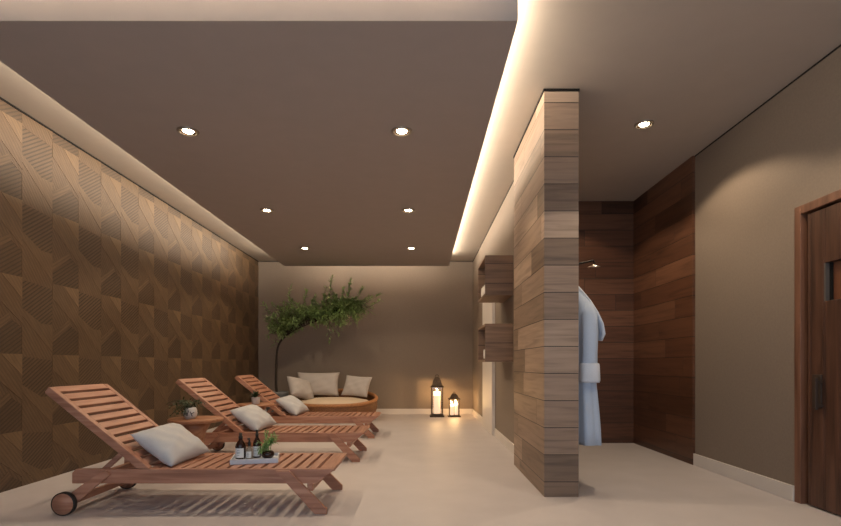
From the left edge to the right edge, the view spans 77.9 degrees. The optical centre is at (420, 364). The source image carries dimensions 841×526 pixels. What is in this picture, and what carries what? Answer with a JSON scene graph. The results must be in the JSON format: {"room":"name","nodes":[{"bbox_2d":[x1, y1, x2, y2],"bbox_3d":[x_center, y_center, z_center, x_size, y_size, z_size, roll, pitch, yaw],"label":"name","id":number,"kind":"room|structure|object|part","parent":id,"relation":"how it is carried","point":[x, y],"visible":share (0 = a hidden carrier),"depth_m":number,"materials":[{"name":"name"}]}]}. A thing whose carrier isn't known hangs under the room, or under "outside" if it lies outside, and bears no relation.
{"room":"spa relaxation room","nodes":[
{"label":"spa relaxation room","id":0,"kind":"room"},
{"bbox_2d":[0,99,258,492],"bbox_3d":[-3.337,-0.540,4.387,0.126,3.080,12.186,0,0,0],"label":"wall","id":1,"kind":"structure","parent":0,"point":[103,281],"depth_m":5.19,"materials":[{"name":"brown wood"}]},
{"bbox_2d":[0,44,840,261],"bbox_3d":[-0.285,-2.070,4.440,6.030,0.020,12.080,0,0,0],"label":"trim","id":2,"kind":"structure","parent":1,"relation":"attached to","point":[836,48],"depth_m":4.60,"materials":[{"name":"black"}]},
{"bbox_2d":[0,0,517,265],"bbox_3d":[-1.022,-1.933,6.285,3.087,0.165,6.970,0,0,0],"label":"ceiling","id":3,"kind":"structure","parent":0,"point":[294,106],"depth_m":3.64,"materials":[{"name":"paint"}]},
{"bbox_2d":[177,126,198,136],"bbox_3d":[-1.845,-1.843,4.120,0.166,0.013,0.166,0,0,0],"label":"recessed light","id":4,"kind":"object","parent":3,"relation":"in","point":[187,131],"visible":1,"depth_m":4.11,"materials":[{"name":"beige"}]},
{"bbox_3d":[-1.845,-1.843,4.120,0.080,0.009,0.080,0,0,0],"label":"bulb","id":5,"kind":"part","parent":4,"relation":"part of","materials":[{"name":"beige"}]},
{"bbox_2d":[260,208,273,212],"bbox_3d":[-1.845,-1.843,6.230,0.166,0.013,0.166,0,0,0],"label":"recessed light","id":6,"kind":"object","parent":3,"relation":"in","point":[266,210],"visible":1,"depth_m":6.21,"materials":[{"name":"beige"}]},
{"bbox_2d":[391,126,411,136],"bbox_3d":[-0.152,-1.843,4.120,0.166,0.013,0.166,0,0,0],"label":"recessed light","id":7,"kind":"object","parent":3,"relation":"in","point":[401,132],"visible":1,"depth_m":4.11,"materials":[{"name":"beige"}]},
{"bbox_3d":[-0.152,-1.843,4.120,0.080,0.009,0.080,0,0,0],"label":"bulb","id":8,"kind":"part","parent":7,"relation":"part of","materials":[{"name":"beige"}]},
{"bbox_2d":[401,208,414,212],"bbox_3d":[-0.152,-1.843,6.230,0.166,0.013,0.166,0,0,0],"label":"recessed light","id":9,"kind":"object","parent":3,"relation":"in","point":[405,210],"visible":1,"depth_m":6.21,"materials":[{"name":"beige"}]},
{"bbox_2d":[258,262,472,408],"bbox_3d":[-1.052,-0.540,10.555,4.795,3.080,0.150,0,0,0],"label":"wall","id":10,"kind":"structure","parent":0,"point":[421,329],"depth_m":10.48,"materials":[{"name":"beige paint"}]},
{"bbox_2d":[265,409,471,413],"bbox_3d":[-1.113,0.946,10.471,4.315,0.108,0.018,0,0,0],"label":"baseboard","id":11,"kind":"structure","parent":10,"relation":"attached to","point":[383,411],"depth_m":10.46,"materials":[{"name":"beige"}]},
{"bbox_2d":[0,0,840,260],"bbox_3d":[-0.060,-2.130,4.515,6.780,0.100,12.230,0,0,0],"label":"ceiling","id":12,"kind":"structure","parent":0,"point":[695,69],"depth_m":3.86,"materials":[{"name":"paint"}]},
{"bbox_2d":[634,120,654,129],"bbox_3d":[1.930,-2.072,4.500,0.166,0.013,0.166,0,0,0],"label":"recessed light","id":13,"kind":"object","parent":12,"relation":"in","point":[643,124],"visible":1,"depth_m":4.49,"materials":[{"name":"beige"}]},
{"bbox_3d":[1.930,-2.072,4.500,0.080,0.009,0.080,0,0,0],"label":"bulb","id":14,"kind":"part","parent":13,"relation":"part of","materials":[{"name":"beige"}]},
{"bbox_2d":[0,414,840,525],"bbox_3d":[-0.060,1.050,4.515,6.780,0.100,12.230,0,0,0],"label":"floor","id":15,"kind":"structure","parent":0,"point":[418,469],"depth_m":4.00,"materials":[{"name":"tile"}]},
{"bbox_2d":[167,416,223,442],"bbox_3d":[-2.060,0.745,4.760,0.476,0.510,0.476,0,0,0],"label":"side table","id":16,"kind":"object","parent":15,"relation":"on","point":[198,426],"visible":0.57,"depth_m":4.66,"materials":[{"name":"brown wood"}]},
{"bbox_2d":[165,397,204,418],"bbox_3d":[-2.121,0.389,4.699,0.355,0.202,0.338,0,0,-24],"label":"potted plant","id":17,"kind":"object","parent":16,"relation":"on","point":[189,412],"visible":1,"depth_m":4.67,"materials":[{"name":"green plant"}]},
{"bbox_3d":[-2.085,0.439,4.700,0.120,0.102,0.119,0,0,0],"label":"pot","id":18,"kind":"part","parent":17,"relation":"part of","materials":[{"name":"grey ceramic"}]},
{"bbox_2d":[45,384,346,515],"bbox_3d":[-1.557,0.576,3.818,1.941,0.848,0.778,0,0,0],"label":"sun lounger","id":19,"kind":"object","parent":15,"relation":"on","point":[293,469],"visible":0.83,"depth_m":3.52,"materials":[{"name":"brown wood"}]},
{"bbox_3d":[-2.246,0.843,3.480,0.333,0.262,0.024,0,0,0],"label":"wheel leg","id":20,"kind":"part","parent":19,"relation":"part of","materials":[{"name":"brown wood"}]},
{"bbox_3d":[-2.180,0.427,3.519,0.696,0.548,0.050,0,0,0],"label":"backrest rail","id":21,"kind":"part","parent":19,"relation":"part of","materials":[{"name":"brown wood"}]},
{"bbox_3d":[-2.187,0.422,3.818,0.656,0.540,0.548,0,0,0],"label":"slatted backrest","id":22,"kind":"part","parent":19,"relation":"part of","materials":[{"name":"brown wood"}]},
{"bbox_3d":[-2.180,0.427,4.117,0.696,0.548,0.050,0,0,0],"label":"backrest rail","id":23,"kind":"part","parent":19,"relation":"part of","materials":[{"name":"brown wood"}]},
{"bbox_2d":[130,423,209,466],"bbox_3d":[-1.815,0.574,3.798,0.307,0.261,0.492,0,0,9],"label":"throw pillow","id":24,"kind":"object","parent":19,"relation":"on","point":[172,444],"visible":1,"depth_m":3.67,"materials":[{"name":"fabric"}]},
{"bbox_3d":[-1.466,0.751,3.511,1.757,0.097,0.037,0,0,0],"label":"rail","id":25,"kind":"part","parent":19,"relation":"part of","materials":[{"name":"brown wood"}]},
{"bbox_3d":[-1.466,0.751,4.125,1.757,0.097,0.037,0,0,0],"label":"rail","id":26,"kind":"part","parent":19,"relation":"part of","materials":[{"name":"brown wood"}]},
{"bbox_3d":[-1.216,0.734,3.818,1.258,0.063,0.576,0,0,0],"label":"slatted seat","id":27,"kind":"part","parent":19,"relation":"part of","materials":[{"name":"brown wood"}]},
{"bbox_2d":[230,452,279,464],"bbox_3d":[-1.205,0.684,3.790,0.326,0.034,0.250,0,0,-13],"label":"serving tray","id":28,"kind":"object","parent":19,"relation":"on","point":[275,458],"visible":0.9,"depth_m":3.68,"materials":[{"name":"stone"}]},
{"bbox_2d":[235,433,245,458],"bbox_3d":[-1.318,0.594,3.799,0.074,0.186,0.075,0,0,0],"label":"bottle","id":29,"kind":"object","parent":28,"relation":"on","point":[240,448],"visible":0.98,"depth_m":3.78,"materials":[{"name":"brown glass"}]},
{"bbox_2d":[246,438,252,458],"bbox_3d":[-1.254,0.611,3.797,0.045,0.152,0.050,0,0,0],"label":"bottle","id":30,"kind":"object","parent":28,"relation":"on","point":[249,451],"visible":0.99,"depth_m":3.78,"materials":[{"name":"brown"}]},
{"bbox_3d":[-1.254,0.639,3.800,0.045,0.096,0.045,0,0,0],"label":"glass","id":31,"kind":"part","parent":30,"relation":"part of","materials":[{"name":"brown"}]},
{"bbox_2d":[253,430,260,457],"bbox_3d":[-1.214,0.585,3.849,0.058,0.204,0.059,0,0,0],"label":"bottle","id":32,"kind":"object","parent":28,"relation":"on","point":[255,444],"visible":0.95,"depth_m":3.83,"materials":[{"name":"orange glass"}]},
{"bbox_2d":[256,430,278,457],"bbox_3d":[-1.116,0.580,3.809,0.182,0.215,0.122,0,0,-45],"label":"potted plant","id":33,"kind":"object","parent":28,"relation":"on","point":[266,453],"visible":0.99,"depth_m":3.80,"materials":[{"name":"green plant"}]},
{"bbox_2d":[261,450,273,457],"bbox_3d":[-1.125,0.660,3.820,0.094,0.054,0.093,0,0,0],"label":"plant pot","id":34,"kind":"object","parent":33,"relation":"on","point":[265,453],"depth_m":3.79,"materials":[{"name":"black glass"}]},
{"bbox_3d":[-0.800,0.855,3.479,0.344,0.290,0.026,0,0,0],"label":"leg","id":35,"kind":"part","parent":19,"relation":"part of","materials":[{"name":"brown wood"}]},
{"bbox_3d":[-0.800,0.855,4.157,0.344,0.290,0.026,0,0,0],"label":"leg","id":36,"kind":"part","parent":19,"relation":"part of","materials":[{"name":"brown wood"}]},
{"bbox_2d":[237,402,274,446],"bbox_3d":[-2.070,0.745,6.500,0.476,0.510,0.476,0,0,0],"label":"side table","id":37,"kind":"object","parent":15,"relation":"on","point":[262,405],"visible":0.3,"depth_m":6.37,"materials":[{"name":"brown wood"}]},
{"bbox_2d":[249,390,260,403],"bbox_3d":[-2.026,0.397,6.409,0.216,0.185,0.190,0,0,22],"label":"potted plant","id":38,"kind":"object","parent":37,"relation":"on","point":[255,399],"visible":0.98,"depth_m":6.38,"materials":[{"name":"green plant"}]},
{"bbox_3d":[-2.040,0.446,6.420,0.104,0.088,0.103,0,0,0],"label":"pot","id":39,"kind":"part","parent":38,"relation":"part of","materials":[{"name":"grey ceramic"}]},
{"bbox_2d":[176,378,369,461],"bbox_3d":[-1.557,0.576,5.680,1.941,0.848,0.778,0,0,0],"label":"sun lounger","id":40,"kind":"object","parent":15,"relation":"on","point":[229,430],"visible":0.78,"depth_m":5.38,"materials":[{"name":"brown wood"}]},
{"bbox_3d":[-2.180,0.427,5.381,0.696,0.548,0.050,0,0,0],"label":"backrest rail","id":41,"kind":"part","parent":40,"relation":"part of","materials":[{"name":"brown wood"}]},
{"bbox_3d":[-2.246,0.843,5.342,0.333,0.262,0.024,0,0,0],"label":"wheel leg","id":42,"kind":"part","parent":40,"relation":"part of","materials":[{"name":"brown wood"}]},
{"bbox_3d":[-2.187,0.422,5.680,0.656,0.540,0.548,0,0,0],"label":"slatted backrest","id":43,"kind":"part","parent":40,"relation":"part of","materials":[{"name":"brown wood"}]},
{"bbox_3d":[-2.246,0.843,6.018,0.333,0.262,0.024,0,0,0],"label":"wheel leg","id":44,"kind":"part","parent":40,"relation":"part of","materials":[{"name":"brown wood"}]},
{"bbox_3d":[-2.180,0.427,5.979,0.696,0.548,0.050,0,0,0],"label":"backrest rail","id":45,"kind":"part","parent":40,"relation":"part of","materials":[{"name":"brown wood"}]},
{"bbox_2d":[229,404,276,430],"bbox_3d":[-1.815,0.576,5.660,0.307,0.261,0.492,0,0,9],"label":"throw pillow","id":46,"kind":"object","parent":40,"relation":"on","point":[252,416],"visible":1,"depth_m":5.51,"materials":[{"name":"fabric"}]},
{"bbox_3d":[-1.466,0.751,5.373,1.757,0.097,0.037,0,0,0],"label":"rail","id":47,"kind":"part","parent":40,"relation":"part of","materials":[{"name":"brown wood"}]},
{"bbox_3d":[-1.466,0.751,5.987,1.757,0.097,0.037,0,0,0],"label":"rail","id":48,"kind":"part","parent":40,"relation":"part of","materials":[{"name":"brown wood"}]},
{"bbox_3d":[-1.216,0.734,5.680,1.258,0.063,0.576,0,0,0],"label":"slatted seat","id":49,"kind":"part","parent":40,"relation":"part of","materials":[{"name":"brown wood"}]},
{"bbox_3d":[-0.800,0.855,5.341,0.344,0.290,0.026,0,0,0],"label":"leg","id":50,"kind":"part","parent":40,"relation":"part of","materials":[{"name":"brown wood"}]},
{"bbox_3d":[-0.800,0.855,6.019,0.344,0.290,0.026,0,0,0],"label":"leg","id":51,"kind":"part","parent":40,"relation":"part of","materials":[{"name":"brown wood"}]},
{"bbox_2d":[235,375,380,437],"bbox_3d":[-1.557,0.576,7.380,1.941,0.848,0.778,0,0,0],"label":"sun lounger","id":52,"kind":"object","parent":15,"relation":"on","point":[280,416],"visible":0.66,"depth_m":7.06,"materials":[{"name":"brown wood"}]},
{"bbox_3d":[-2.180,0.427,7.081,0.696,0.548,0.050,0,0,0],"label":"backrest rail","id":53,"kind":"part","parent":52,"relation":"part of","materials":[{"name":"brown wood"}]},
{"bbox_3d":[-2.187,0.422,7.380,0.656,0.540,0.548,0,0,0],"label":"slatted backrest","id":54,"kind":"part","parent":52,"relation":"part of","materials":[{"name":"brown wood"}]},
{"bbox_3d":[-2.180,0.427,7.679,0.696,0.548,0.050,0,0,0],"label":"backrest rail","id":55,"kind":"part","parent":52,"relation":"part of","materials":[{"name":"brown wood"}]},
{"bbox_2d":[275,395,308,414],"bbox_3d":[-1.815,0.574,7.360,0.307,0.264,0.492,0,0,9],"label":"throw pillow","id":56,"kind":"object","parent":52,"relation":"on","point":[291,404],"visible":1,"depth_m":7.20,"materials":[{"name":"fabric"}]},
{"bbox_3d":[-1.466,0.751,7.686,1.757,0.097,0.037,0,0,0],"label":"rail","id":57,"kind":"part","parent":52,"relation":"part of","materials":[{"name":"brown wood"}]},
{"bbox_3d":[-1.466,0.751,7.074,1.757,0.097,0.037,0,0,0],"label":"rail","id":58,"kind":"part","parent":52,"relation":"part of","materials":[{"name":"brown wood"}]},
{"bbox_3d":[-1.216,0.734,7.380,1.258,0.063,0.576,0,0,0],"label":"slatted seat","id":59,"kind":"part","parent":52,"relation":"part of","materials":[{"name":"brown wood"}]},
{"bbox_3d":[-0.800,0.855,7.041,0.344,0.290,0.026,0,0,0],"label":"leg","id":60,"kind":"part","parent":52,"relation":"part of","materials":[{"name":"brown wood"}]},
{"bbox_3d":[-0.800,0.855,7.719,0.344,0.290,0.026,0,0,0],"label":"leg","id":61,"kind":"part","parent":52,"relation":"part of","materials":[{"name":"brown wood"}]},
{"bbox_2d":[261,275,382,411],"bbox_3d":[-1.860,-0.358,9.842,2.316,2.715,0.902,0,0,0],"label":"potted tree","id":62,"kind":"object","parent":15,"relation":"on","point":[339,309],"visible":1,"depth_m":9.71,"materials":[{"name":"green plant"}]},
{"bbox_3d":[-2.728,0.755,9.850,0.430,0.490,0.430,0,0,0],"label":"planter","id":63,"kind":"part","parent":62,"relation":"part of","materials":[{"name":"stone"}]},
{"bbox_2d":[296,389,377,411],"bbox_3d":[-1.575,0.719,9.420,1.594,0.502,1.413,0,0,0],"label":"daybed","id":64,"kind":"object","parent":15,"relation":"on","point":[320,403],"visible":0.51,"depth_m":8.98,"materials":[{"name":"fabric"}]},
{"bbox_2d":[287,376,313,399],"bbox_3d":[-2.140,0.425,9.250,0.318,0.442,0.554,0,0,44],"label":"cushion","id":65,"kind":"object","parent":64,"relation":"on","point":[300,388],"visible":0.97,"depth_m":9.14,"materials":[{"name":"grey fabric"}]},
{"bbox_2d":[297,372,339,395],"bbox_3d":[-1.930,0.365,9.729,0.803,0.438,0.258,0,0,-3],"label":"cushion","id":66,"kind":"object","parent":64,"relation":"on","point":[321,383],"visible":0.7,"depth_m":9.66,"materials":[{"name":"grey fabric"}]},
{"bbox_3d":[-1.575,0.718,9.420,1.370,0.245,1.192,0,0,0],"label":"mattress","id":67,"kind":"part","parent":64,"relation":"part of","materials":[{"name":"beige fabric"}]},
{"bbox_2d":[341,375,371,397],"bbox_3d":[-1.191,0.400,9.618,0.541,0.406,0.258,0,0,17],"label":"cushion","id":68,"kind":"object","parent":64,"relation":"on","point":[354,385],"visible":1,"depth_m":9.54,"materials":[{"name":"grey fabric"}]},
{"bbox_2d":[430,375,443,416],"bbox_3d":[0.307,0.596,9.980,0.275,0.808,0.275,0,0,0],"label":"lantern","id":69,"kind":"object","parent":15,"relation":"on","point":[436,382],"visible":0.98,"depth_m":9.87,"materials":[{"name":"brown metal"}]},
{"bbox_2d":[434,390,439,413],"bbox_3d":[0.307,0.704,9.980,0.132,0.472,0.132,0,0,0],"label":"candle","id":70,"kind":"object","parent":69,"relation":"on","point":[436,393],"visible":1,"depth_m":9.92,"materials":[{"name":"beige wax"}]},
{"bbox_2d":[447,392,460,416],"bbox_3d":[0.635,0.761,9.980,0.245,0.477,0.245,0,0,0],"label":"lantern","id":71,"kind":"object","parent":15,"relation":"on","point":[453,396],"visible":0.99,"depth_m":9.89,"materials":[{"name":"brown metal"}]},
{"bbox_2d":[450,404,453,414],"bbox_3d":[0.593,0.839,9.950,0.068,0.252,0.068,0,0,0],"label":"candle","id":72,"kind":"object","parent":71,"relation":"on","point":[451,405],"visible":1,"depth_m":9.93,"materials":[{"name":"beige wax"}]},
{"bbox_2d":[454,401,457,414],"bbox_3d":[0.677,0.826,10.000,0.068,0.277,0.068,0,0,0],"label":"candle","id":73,"kind":"object","parent":71,"relation":"in","point":[455,404],"visible":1,"depth_m":9.97,"materials":[{"name":"beige wax"}]},
{"bbox_2d":[472,182,513,453],"bbox_3d":[1.089,-0.540,7.840,0.123,3.080,5.280,0,0,0],"label":"wall","id":74,"kind":"structure","parent":0,"point":[499,240],"depth_m":6.84,"materials":[{"name":"beige paint"}]},
{"bbox_2d":[482,303,494,434],"bbox_3d":[1.022,-0.050,7.895,0.045,2.100,1.130,0,0,0],"label":"door","id":75,"kind":"structure","parent":74,"relation":"in","point":[488,309],"depth_m":7.70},
{"bbox_2d":[478,255,512,302],"bbox_3d":[0.887,-1.014,6.275,0.316,0.451,0.750,0,0,0],"label":"wall shelf","id":76,"kind":"object","parent":74,"relation":"attached to","point":[495,272],"visible":1,"depth_m":5.90,"materials":[{"name":"brown wood"}]},
{"bbox_3d":[0.887,-1.014,6.638,0.316,0.451,0.025,0,0,0],"label":"panel","id":77,"kind":"part","parent":76,"relation":"part of","materials":[{"name":"brown wood"}]},
{"bbox_3d":[0.887,-1.014,5.912,0.316,0.451,0.025,0,0,0],"label":"panel","id":78,"kind":"part","parent":76,"relation":"part of","materials":[{"name":"brown wood"}]},
{"bbox_2d":[478,324,512,361],"bbox_3d":[0.887,-0.248,6.275,0.316,0.432,0.750,0,0,0],"label":"wall shelf","id":79,"kind":"object","parent":74,"relation":"attached to","point":[496,340],"visible":1,"depth_m":5.90,"materials":[{"name":"brown wood"}]},
{"bbox_3d":[0.887,-0.248,6.638,0.316,0.432,0.025,0,0,0],"label":"panel","id":80,"kind":"part","parent":79,"relation":"part of","materials":[{"name":"brown wood"}]},
{"bbox_2d":[514,92,578,496],"bbox_3d":[1.060,-0.530,4.562,0.260,3.060,1.275,0,0,0],"label":"wall","id":81,"kind":"structure","parent":0,"point":[546,160],"depth_m":3.92,"materials":[{"name":"brown wood"}]},
{"bbox_2d":[579,260,600,268],"bbox_3d":[1.431,-0.935,4.850,0.482,0.086,0.116,0,0,0],"label":"shower head","id":82,"kind":"object","parent":81,"relation":"attached to","point":[594,266],"visible":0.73,"depth_m":4.84},
{"bbox_3d":[1.409,-0.945,4.850,0.429,0.067,0.018,0,0,0],"label":"arm","id":83,"kind":"part","parent":82,"relation":"part of","materials":[{"name":"grey metal"}]},
{"bbox_2d":[579,201,632,442],"bbox_3d":[1.990,-0.540,6.695,1.680,3.080,0.150,0,0,0],"label":"wall","id":84,"kind":"structure","parent":0,"point":[605,227],"depth_m":6.62,"materials":[{"name":"brown wood"}]},
{"bbox_2d":[633,47,840,484],"bbox_3d":[2.792,-0.540,2.510,0.175,3.080,8.220,0,0,0],"label":"wall","id":85,"kind":"structure","parent":0,"point":[785,156],"depth_m":4.56,"materials":[{"name":"beige paint"}]},
{"bbox_2d":[693,453,794,501],"bbox_3d":[2.720,0.943,4.485,0.020,0.115,1.390,0,0,0],"label":"baseboard","id":86,"kind":"structure","parent":85,"relation":"attached to","point":[781,489],"depth_m":4.32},
{"bbox_2d":[794,189,840,515],"bbox_3d":[2.756,-0.070,3.295,0.147,2.140,0.990,0,0,0],"label":"door","id":87,"kind":"structure","parent":85,"relation":"in","point":[817,222],"depth_m":3.58,"materials":[{"name":"brown wood"}]},
{"bbox_3d":[2.711,0.190,3.580,0.055,0.240,0.090,0,0,0],"label":"pull handle","id":88,"kind":"part","parent":87,"relation":"part of","materials":[{"name":"brown"}]},
{"bbox_3d":[2.783,-0.560,3.292,0.006,0.260,0.485,0,0,0],"label":"glass pane","id":89,"kind":"part","parent":87,"relation":"part of","materials":[{"name":"brown"}]},
{"bbox_3d":[1.236,-0.635,4.270,0.092,0.070,0.060,0,0,0],"label":"wall hook","id":90,"kind":"object","parent":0,"visible":0},
{"bbox_2d":[579,287,605,445],"bbox_3d":[1.338,-0.009,4.283,0.281,1.279,0.583,0,0,0],"label":"bathrobe","id":91,"kind":"object","parent":90,"relation":"hanging from","point":[591,325],"visible":0.64,"depth_m":4.05,"materials":[{"name":"fabric"}]}
]}

